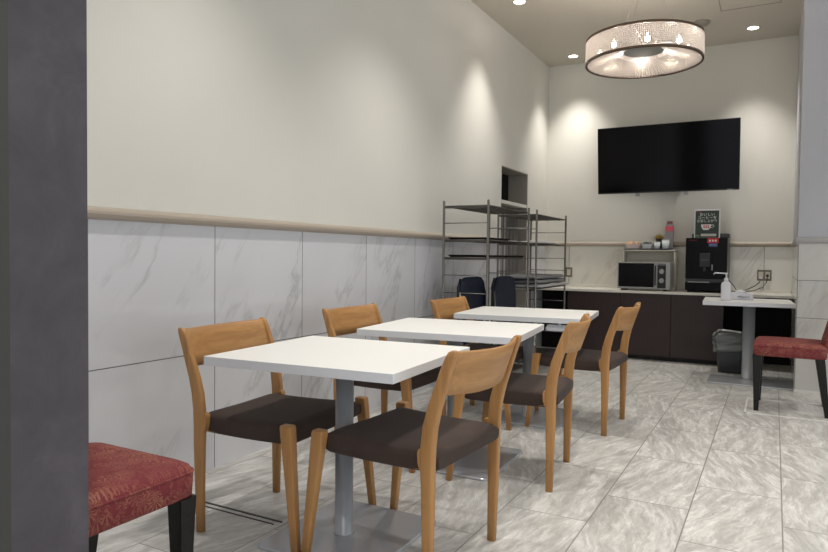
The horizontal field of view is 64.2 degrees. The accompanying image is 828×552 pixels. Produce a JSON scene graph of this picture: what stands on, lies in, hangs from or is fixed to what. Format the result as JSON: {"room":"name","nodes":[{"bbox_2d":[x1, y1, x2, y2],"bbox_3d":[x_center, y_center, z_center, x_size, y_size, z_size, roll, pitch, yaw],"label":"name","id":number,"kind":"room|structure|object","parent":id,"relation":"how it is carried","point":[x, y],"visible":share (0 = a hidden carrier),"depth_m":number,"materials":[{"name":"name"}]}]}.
{"room":"eatery","nodes":[
{"label":"eatery","id":0,"kind":"room"},
{"bbox_2d":[0,0,88,551],"bbox_3d":[-0.921,-0.653,1.359,0.550,3.323,0.153,2,2,29],"label":"wall","id":1,"kind":"structure","parent":0,"point":[44,488],"depth_m":1.23,"materials":[{"name":"paint"}]},
{"bbox_2d":[87,0,548,474],"bbox_3d":[-0.900,-0.723,3.666,0.300,3.323,10.800,2,2,29],"label":"wall","id":2,"kind":"structure","parent":0,"point":[378,114],"depth_m":3.63,"materials":[{"name":"paint"}]},
{"bbox_2d":[87,206,477,239],"bbox_3d":[-0.873,-0.273,3.391,0.032,0.053,10.325,2,2,29],"label":"trim","id":3,"kind":"structure","parent":2,"relation":"attached to","point":[93,212],"depth_m":3.34,"materials":[{"name":"paint"}]},
{"bbox_2d":[500,207,517,275],"bbox_3d":[0.936,0.051,7.032,0.103,1.550,0.766,2,2,29],"label":"curtain","id":4,"kind":"object","parent":2,"relation":"hanging from","point":[506,222],"visible":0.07,"depth_m":7.12,"materials":[{"name":"grey fabric"}]},
{"bbox_2d":[96,346,827,551],"bbox_3d":[1.768,1.073,2.252,7.400,0.120,10.800,2,2,29],"label":"floor","id":5,"kind":"structure","parent":0,"point":[685,469],"depth_m":3.06,"materials":[{"name":"tile"}]},
{"bbox_2d":[88,442,195,551],"bbox_3d":[-0.956,0.544,1.761,0.576,0.905,0.467,2,2,29],"label":"upholstered chair","id":6,"kind":"object","parent":5,"relation":"on","point":[125,485],"visible":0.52,"depth_m":1.74,"materials":[{"name":"red fabric"}]},
{"bbox_2d":[205,501,282,524],"bbox_3d":[-0.720,0.969,2.703,0.435,0.002,0.041,2,2,29],"label":"trim","id":7,"kind":"structure","parent":5,"relation":"on","point":[205,501],"depth_m":2.69,"materials":[{"name":"grey metal"}]},
{"bbox_2d":[178,317,376,551],"bbox_3d":[-0.555,0.586,2.654,0.619,0.776,0.580,1,2,25],"label":"dining chair","id":8,"kind":"object","parent":5,"relation":"on","point":[277,418],"visible":0.88,"depth_m":2.51,"materials":[{"name":"brown wood"}]},
{"bbox_2d":[204,336,469,551],"bbox_3d":[-0.263,0.632,2.487,0.745,0.700,0.685,1,2,25],"label":"dining table","id":9,"kind":"object","parent":5,"relation":"on","point":[345,524],"visible":0.91,"depth_m":2.45,"materials":[{"name":"white laminate"}]},
{"bbox_2d":[322,303,441,472],"bbox_3d":[-0.134,0.561,3.607,0.619,0.776,0.580,2,2,28],"label":"dining chair","id":10,"kind":"object","parent":5,"relation":"on","point":[342,320],"visible":0.38,"depth_m":3.58,"materials":[{"name":"brown wood"}]},
{"bbox_2d":[301,335,521,551],"bbox_3d":[0.025,0.602,2.350,0.619,0.776,0.580,2,2,32],"label":"dining chair","id":11,"kind":"object","parent":5,"relation":"on","point":[428,442],"visible":0.99,"depth_m":2.23,"materials":[{"name":"brown wood"}]},
{"bbox_2d":[357,318,543,480],"bbox_3d":[0.209,0.609,3.415,0.790,0.700,0.687,1,2,22],"label":"dining table","id":12,"kind":"object","parent":5,"relation":"on","point":[474,466],"visible":0.71,"depth_m":3.28,"materials":[{"name":"white laminate"}]},
{"bbox_2d":[430,296,538,430],"bbox_3d":[0.458,0.543,4.418,0.619,0.776,0.580,2,2,28],"label":"dining chair","id":13,"kind":"object","parent":5,"relation":"on","point":[446,308],"visible":0.35,"depth_m":4.49,"materials":[{"name":"brown wood"}]},
{"bbox_2d":[442,199,529,371],"bbox_3d":[0.603,0.160,5.399,0.393,1.486,0.943,2,2,29],"label":"wire rack","id":14,"kind":"object","parent":5,"relation":"on","point":[488,209],"visible":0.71,"depth_m":5.07,"materials":[{"name":"silver metal"}]},
{"bbox_2d":[456,276,488,345],"bbox_3d":[0.474,0.389,5.233,0.080,0.766,0.518,2,2,29],"label":"folding chair","id":15,"kind":"object","parent":14,"relation":"on","point":[467,284],"visible":0.39,"depth_m":5.21,"materials":[{"name":"blue plastic"}]},
{"bbox_2d":[449,255,506,257],"bbox_3d":[0.501,-0.156,5.196,0.339,0.018,0.435,2,2,29],"label":"serving tray","id":16,"kind":"object","parent":14,"relation":"on","point":[503,256],"visible":0.78,"depth_m":5.03,"materials":[{"name":"black"}]},
{"bbox_2d":[448,237,509,240],"bbox_3d":[0.522,-0.290,5.227,0.339,0.018,0.515,2,2,29],"label":"serving tray","id":17,"kind":"object","parent":14,"relation":"on","point":[450,238],"visible":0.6,"depth_m":5.03,"materials":[{"name":"black"}]},
{"bbox_2d":[444,257,527,259],"bbox_3d":[0.606,-0.142,5.390,0.374,0.020,0.919,2,2,29],"label":"wire shelf","id":18,"kind":"object","parent":14,"relation":"attached to","point":[445,258],"depth_m":5.01,"materials":[{"name":"grey metal"}]},
{"bbox_2d":[445,239,527,243],"bbox_3d":[0.608,-0.275,5.386,0.374,0.020,0.919,2,2,29],"label":"wire shelf","id":19,"kind":"object","parent":14,"relation":"attached to","point":[487,241],"depth_m":5.04,"materials":[{"name":"grey metal"}]},
{"bbox_2d":[445,205,528,214],"bbox_3d":[0.611,-0.533,5.378,0.374,0.020,0.919,2,2,29],"label":"wire shelf","id":20,"kind":"object","parent":14,"relation":"attached to","point":[493,209],"depth_m":5.29,"materials":[{"name":"grey metal"}]},
{"bbox_2d":[490,276,519,362],"bbox_3d":[0.772,0.383,5.537,0.080,0.766,0.518,2,2,29],"label":"folding chair","id":21,"kind":"object","parent":14,"relation":"on","point":[503,288],"visible":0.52,"depth_m":5.48,"materials":[{"name":"blue plastic"}]},
{"bbox_2d":[504,255,523,257],"bbox_3d":[0.713,-0.166,5.585,0.339,0.018,0.430,2,2,29],"label":"serving tray","id":22,"kind":"object","parent":14,"relation":"on","point":[507,256],"visible":0.48,"depth_m":5.43,"materials":[{"name":"black"}]},
{"bbox_2d":[511,364,522,371],"bbox_3d":[0.596,0.788,5.418,0.374,0.020,0.919,2,2,29],"label":"wire shelf","id":23,"kind":"object","parent":14,"relation":"attached to","point":[515,367],"depth_m":5.61,"materials":[{"name":"grey metal"}]},
{"bbox_2d":[446,313,591,492],"bbox_3d":[0.549,0.579,3.265,0.619,0.776,0.580,1,2,22],"label":"dining chair","id":24,"kind":"object","parent":5,"relation":"on","point":[547,391],"visible":0.77,"depth_m":3.06,"materials":[{"name":"brown wood"}]},
{"bbox_2d":[454,306,598,429],"bbox_3d":[0.754,0.586,4.354,0.815,0.700,0.698,1,2,22],"label":"dining table","id":25,"kind":"object","parent":5,"relation":"on","point":[559,318],"visible":0.76,"depth_m":4.26,"materials":[{"name":"white laminate"}]},
{"bbox_2d":[546,323,566,330],"bbox_3d":[0.970,0.300,4.202,0.170,0.050,0.520,1,2,22],"label":"tray","id":26,"kind":"object","parent":25,"relation":"on","point":[554,326],"depth_m":3.98,"materials":[{"name":"white plastic"}]},
{"bbox_2d":[496,209,566,362],"bbox_3d":[1.150,0.135,6.402,0.393,1.486,0.958,2,2,29],"label":"wire rack","id":27,"kind":"object","parent":5,"relation":"on","point":[536,217],"visible":0.49,"depth_m":6.21,"materials":[{"name":"silver metal"}]},
{"bbox_2d":[499,243,565,245],"bbox_3d":[1.155,-0.300,6.388,0.374,0.020,0.934,2,2,29],"label":"wire shelf","id":28,"kind":"object","parent":27,"relation":"attached to","point":[530,244],"depth_m":6.05,"materials":[{"name":"grey metal"}]},
{"bbox_2d":[499,214,565,220],"bbox_3d":[1.158,-0.558,6.380,0.374,0.020,0.934,2,2,29],"label":"wire shelf","id":29,"kind":"object","parent":27,"relation":"attached to","point":[533,217],"depth_m":6.30,"materials":[{"name":"grey metal"}]},
{"bbox_2d":[515,347,554,362],"bbox_3d":[1.143,0.763,6.421,0.374,0.020,0.934,2,2,29],"label":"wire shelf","id":30,"kind":"object","parent":27,"relation":"attached to","point":[541,350],"depth_m":6.65,"materials":[{"name":"grey metal"}]},
{"bbox_2d":[521,240,555,243],"bbox_3d":[1.202,-0.328,6.425,0.300,0.034,0.400,2,2,29],"label":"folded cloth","id":31,"kind":"object","parent":27,"relation":"on","point":[530,241],"visible":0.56,"depth_m":6.27,"materials":[{"name":"white fabric"}]},
{"bbox_2d":[516,285,564,290],"bbox_3d":[1.151,0.109,6.401,0.374,0.020,0.934,2,2,29],"label":"wire shelf","id":32,"kind":"object","parent":27,"relation":"attached to","point":[518,288],"depth_m":6.00,"materials":[{"name":"grey metal"}]},
{"bbox_2d":[515,281,568,287],"bbox_3d":[1.215,0.078,6.439,0.350,0.040,1.020,2,2,29],"label":"quilt","id":33,"kind":"object","parent":27,"relation":"on","point":[531,285],"visible":0.56,"depth_m":6.11,"materials":[{"name":"grey fabric"}]},
{"bbox_2d":[514,278,566,282],"bbox_3d":[1.200,0.041,6.441,0.340,0.038,0.990,2,2,27],"label":"quilt","id":34,"kind":"object","parent":33,"relation":"on","point":[549,279],"visible":0.61,"depth_m":6.12,"materials":[{"name":"grey fabric"}]},
{"bbox_2d":[507,273,563,279],"bbox_3d":[1.175,0.002,6.425,0.330,0.046,0.960,2,2,29],"label":"quilt","id":35,"kind":"object","parent":34,"relation":"on","point":[531,275],"visible":0.8,"depth_m":6.15,"materials":[{"name":"grey fabric"}]},
{"bbox_2d":[525,302,640,435],"bbox_3d":[1.109,0.556,4.223,0.619,0.776,0.580,2,2,30],"label":"dining chair","id":36,"kind":"object","parent":5,"relation":"on","point":[604,360],"visible":0.85,"depth_m":4.02,"materials":[{"name":"brown wood"}]},
{"bbox_2d":[568,291,620,351],"bbox_3d":[2.062,0.512,7.378,0.567,0.694,0.500,2,2,29],"label":"base cabinet","id":37,"kind":"object","parent":5,"relation":"on","point":[606,303],"visible":0.43,"depth_m":7.13,"materials":[{"name":"black wood"}]},
{"bbox_2d":[620,293,670,360],"bbox_3d":[2.532,0.525,7.121,0.503,0.694,0.500,2,2,29],"label":"base cabinet","id":38,"kind":"object","parent":5,"relation":"on","point":[650,333],"visible":0.72,"depth_m":6.88,"materials":[{"name":"black wood"}]},
{"bbox_2d":[537,284,792,298],"bbox_3d":[2.577,0.150,7.083,2.569,0.057,0.554,2,2,29],"label":"countertop","id":39,"kind":"structure","parent":38,"relation":"on","point":[784,294],"depth_m":6.90,"materials":[{"name":"white stone"}]},
{"bbox_2d":[617,262,672,290],"bbox_3d":[2.452,0.004,6.999,0.524,0.297,0.268,2,2,29],"label":"microwave","id":40,"kind":"object","parent":39,"relation":"on","point":[631,275],"visible":1,"depth_m":6.89,"materials":[{"name":"silver metal"}]},
{"bbox_2d":[623,250,677,290],"bbox_3d":[2.578,-0.069,7.218,0.544,0.432,0.210,2,2,29],"label":"stand","id":41,"kind":"object","parent":39,"relation":"on","point":[628,255],"visible":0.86,"depth_m":7.25,"materials":[{"name":"beige metal"}]},
{"bbox_2d":[624,249,673,249],"bbox_3d":[2.566,-0.292,7.214,0.520,0.012,0.200,2,2,29],"label":"serving tray","id":42,"kind":"object","parent":41,"relation":"on","point":[624,249],"visible":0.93,"depth_m":7.13,"materials":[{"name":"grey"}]},
{"bbox_2d":[625,244,641,248],"bbox_3d":[2.421,-0.323,7.286,0.176,0.060,0.116,2,2,29],"label":"bowl","id":43,"kind":"object","parent":42,"relation":"on","point":[628,246],"visible":0.77,"depth_m":7.24,"materials":[{"name":"white"}]},
{"bbox_2d":[641,244,653,248],"bbox_3d":[2.551,-0.319,7.215,0.124,0.060,0.116,2,2,29],"label":"bowl","id":44,"kind":"object","parent":42,"relation":"on","point":[644,246],"visible":0.86,"depth_m":7.17,"materials":[{"name":"white"}]},
{"bbox_2d":[654,242,660,248],"bbox_3d":[2.634,-0.328,7.153,0.077,0.082,0.077,2,2,29],"label":"cup stack","id":45,"kind":"object","parent":42,"relation":"on","point":[656,244],"visible":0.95,"depth_m":7.12,"materials":[{"name":"white paper"}]},
{"bbox_2d":[655,234,663,248],"bbox_3d":[2.685,-0.376,7.226,0.116,0.175,0.120,2,2,29],"label":"potted plant","id":46,"kind":"object","parent":42,"relation":"on","point":[658,238],"visible":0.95,"depth_m":7.19,"materials":[{"name":"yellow plant"}]},
{"bbox_2d":[662,240,669,248],"bbox_3d":[2.710,-0.337,7.111,0.085,0.105,0.085,2,2,29],"label":"cup stack","id":47,"kind":"object","parent":42,"relation":"on","point":[665,243],"visible":0.98,"depth_m":7.08,"materials":[{"name":"white"}]},
{"bbox_2d":[665,221,673,248],"bbox_3d":[2.771,-0.439,7.160,0.077,0.308,0.061,2,2,29],"label":"carton","id":48,"kind":"object","parent":42,"relation":"on","point":[669,228],"visible":0.84,"depth_m":7.13,"materials":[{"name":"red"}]},
{"bbox_2d":[623,250,677,250],"bbox_3d":[2.580,-0.278,7.212,0.544,0.014,0.210,2,2,29],"label":"shelf","id":49,"kind":"object","parent":41,"relation":"attached to","point":[623,250],"depth_m":7.11,"materials":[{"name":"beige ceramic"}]},
{"bbox_2d":[685,233,730,291],"bbox_3d":[3.032,-0.135,6.805,0.392,0.600,0.487,2,2,29],"label":"coffee machine","id":50,"kind":"object","parent":39,"relation":"on","point":[705,257],"visible":0.84,"depth_m":6.63,"materials":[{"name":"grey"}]},
{"bbox_2d":[686,281,721,282],"bbox_3d":[2.936,0.063,6.648,0.360,0.012,0.042,2,2,29],"label":"drip tray","id":51,"kind":"object","parent":50,"relation":"on","point":[686,281],"depth_m":6.65,"materials":[{"name":"black plastic"}]},
{"bbox_2d":[694,209,720,237],"bbox_3d":[2.982,-0.532,6.715,0.244,0.292,0.019,2,2,29],"label":"menu sign","id":52,"kind":"object","parent":50,"relation":"on","point":[706,221],"visible":1,"depth_m":6.71,"materials":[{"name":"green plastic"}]},
{"bbox_2d":[729,274,768,291],"bbox_3d":[3.449,0.075,6.794,0.400,0.185,0.043,1,2,2],"label":"power cable","id":53,"kind":"object","parent":39,"relation":"on","point":[767,275],"visible":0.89,"depth_m":6.79,"materials":[{"name":"black plastic"}]},
{"bbox_2d":[670,295,726,364],"bbox_3d":[2.969,0.537,6.883,0.490,0.694,0.500,2,2,29],"label":"base cabinet","id":54,"kind":"object","parent":5,"relation":"on","point":[693,323],"visible":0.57,"depth_m":6.68,"materials":[{"name":"black wood"}]},
{"bbox_2d":[712,329,741,373],"bbox_3d":[2.994,0.711,6.246,0.306,0.385,0.349,2,2,29],"label":"trash can","id":55,"kind":"object","parent":5,"relation":"on","point":[727,344],"visible":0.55,"depth_m":6.13,"materials":[{"name":"grey"}]},
{"bbox_2d":[703,297,795,390],"bbox_3d":[2.945,0.566,5.824,0.724,0.700,0.753,1,2,25],"label":"side table","id":56,"kind":"object","parent":5,"relation":"on","point":[749,306],"visible":0.92,"depth_m":5.77,"materials":[{"name":"grey metal"}]},
{"bbox_2d":[713,272,730,300],"bbox_3d":[2.696,0.091,5.778,0.146,0.246,0.068,2,2,29],"label":"pump bottle","id":57,"kind":"object","parent":56,"relation":"on","point":[726,285],"visible":1,"depth_m":5.74,"materials":[{"name":"white plastic"}]},
{"bbox_2d":[731,290,752,299],"bbox_3d":[2.940,0.170,5.918,0.180,0.085,0.104,2,2,29],"label":"tissue box","id":58,"kind":"object","parent":56,"relation":"on","point":[738,294],"visible":0.87,"depth_m":5.88,"materials":[{"name":"white"}]},
{"bbox_2d":[744,397,827,421],"bbox_3d":[2.878,0.948,4.553,1.062,0.012,0.528,2,2,29],"label":"trim","id":59,"kind":"structure","parent":5,"relation":"on","point":[808,411],"depth_m":4.67,"materials":[{"name":"stone"}]},
{"bbox_2d":[753,321,827,418],"bbox_3d":[2.728,0.496,4.669,0.576,0.905,0.467,2,2,30],"label":"upholstered chair","id":60,"kind":"object","parent":59,"relation":"on","point":[787,347],"visible":1,"depth_m":4.54,"materials":[{"name":"red fabric"}]},
{"bbox_2d":[471,0,802,66],"bbox_3d":[1.807,-2.369,2.146,7.400,0.120,10.800,2,2,29],"label":"ceiling","id":61,"kind":"structure","parent":0,"point":[552,30],"depth_m":6.24,"materials":[{"name":"paint"}]},
{"bbox_2d":[512,0,525,4],"bbox_3d":[0.934,-2.428,5.847,0.124,0.006,0.124,2,2,29],"label":"recessed light","id":62,"kind":"object","parent":61,"relation":"in","point":[516,2],"visible":1,"depth_m":5.86,"materials":[{"name":"white"}]},
{"bbox_2d":[568,54,578,57],"bbox_3d":[1.787,-2.466,7.409,0.124,0.006,0.124,2,2,29],"label":"recessed light","id":63,"kind":"object","parent":61,"relation":"in","point":[572,55],"visible":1,"depth_m":7.41,"materials":[{"name":"white"}]},
{"bbox_2d":[585,0,704,78],"bbox_3d":[1.812,-2.037,5.195,0.888,0.730,0.888,2,2,29],"label":"chandelier","id":64,"kind":"object","parent":61,"relation":"hanging from","point":[676,58],"visible":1,"depth_m":5.13,"materials":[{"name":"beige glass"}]},
{"bbox_2d":[585,21,704,75],"bbox_3d":[1.808,-1.770,5.203,0.889,0.174,0.889,2,2,29],"label":"shade","id":65,"kind":"object","parent":64,"relation":"hanging from","point":[676,58],"depth_m":5.10,"materials":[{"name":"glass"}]},
{"bbox_2d":[694,19,709,26],"bbox_3d":[2.749,-2.408,6.304,0.150,0.035,0.150,2,2,29],"label":"smoke detector","id":66,"kind":"object","parent":61,"relation":"attached to","point":[703,22],"visible":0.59,"depth_m":6.26,"materials":[{"name":"beige plastic"}]},
{"bbox_2d":[719,0,781,10],"bbox_3d":[2.896,-2.404,5.691,0.485,0.004,0.486,2,2,29],"label":"trim","id":67,"kind":"structure","parent":61,"relation":"attached to","point":[781,0],"depth_m":5.88,"materials":[{"name":"brown"}]},
{"bbox_2d":[746,25,759,29],"bbox_3d":[3.307,-2.419,6.437,0.124,0.006,0.124,2,2,29],"label":"recessed light","id":68,"kind":"object","parent":61,"relation":"in","point":[754,27],"visible":1,"depth_m":6.43,"materials":[{"name":"white"}]},
{"bbox_2d":[542,290,790,365],"bbox_3d":[2.661,0.522,7.255,2.566,0.694,0.060,2,2,29],"label":"wall","id":69,"kind":"structure","parent":0,"point":[769,321],"depth_m":6.76,"materials":[{"name":"black paint"}]},
{"bbox_2d":[546,35,798,331],"bbox_3d":[2.771,-0.796,7.385,2.578,3.323,0.200,2,2,29],"label":"wall","id":70,"kind":"structure","parent":0,"point":[756,82],"depth_m":7.17,"materials":[{"name":"paint"}]},
{"bbox_2d":[566,267,571,276],"bbox_3d":[1.829,-0.045,7.797,0.076,0.112,0.011,2,2,29],"label":"wall outlet","id":71,"kind":"object","parent":70,"relation":"attached to","point":[568,269],"visible":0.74,"depth_m":7.79,"materials":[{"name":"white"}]},
{"bbox_2d":[598,117,740,195],"bbox_3d":[2.724,-1.249,7.120,1.430,0.753,0.248,2,2,29],"label":"television","id":72,"kind":"object","parent":70,"relation":"attached to","point":[704,155],"visible":1,"depth_m":7.03,"materials":[{"name":"black plastic"}]},
{"bbox_2d":[554,242,791,246],"bbox_3d":[2.708,-0.352,7.298,2.573,0.053,0.032,2,2,29],"label":"trim","id":73,"kind":"structure","parent":70,"relation":"attached to","point":[619,244],"depth_m":7.18,"materials":[{"name":"paint"}]},
{"bbox_2d":[757,270,771,280],"bbox_3d":[3.619,-0.007,6.820,0.132,0.112,0.011,2,2,29],"label":"wall outlet","id":74,"kind":"object","parent":70,"relation":"attached to","point":[760,273],"visible":1,"depth_m":6.82,"materials":[{"name":"silver"}]},
{"bbox_2d":[790,0,827,391],"bbox_3d":[5.281,-0.697,5.090,4.040,3.323,1.825,2,2,29],"label":"wall","id":75,"kind":"structure","parent":0,"point":[809,319],"depth_m":5.22,"materials":[{"name":"paint"}]},
{"bbox_2d":[794,389,819,394],"bbox_3d":[4.824,0.972,4.337,4.039,0.022,0.006,2,2,29],"label":"baseboard","id":76,"kind":"structure","parent":75,"relation":"attached to","point":[797,391],"depth_m":5.26,"materials":[{"name":"white"}]},
{"bbox_2d":[791,237,827,246],"bbox_3d":[5.208,-0.253,4.999,4.059,0.053,1.614,2,2,29],"label":"trim","id":77,"kind":"structure","parent":75,"relation":"attached to","point":[798,240],"depth_m":5.22,"materials":[{"name":"grey paint"}]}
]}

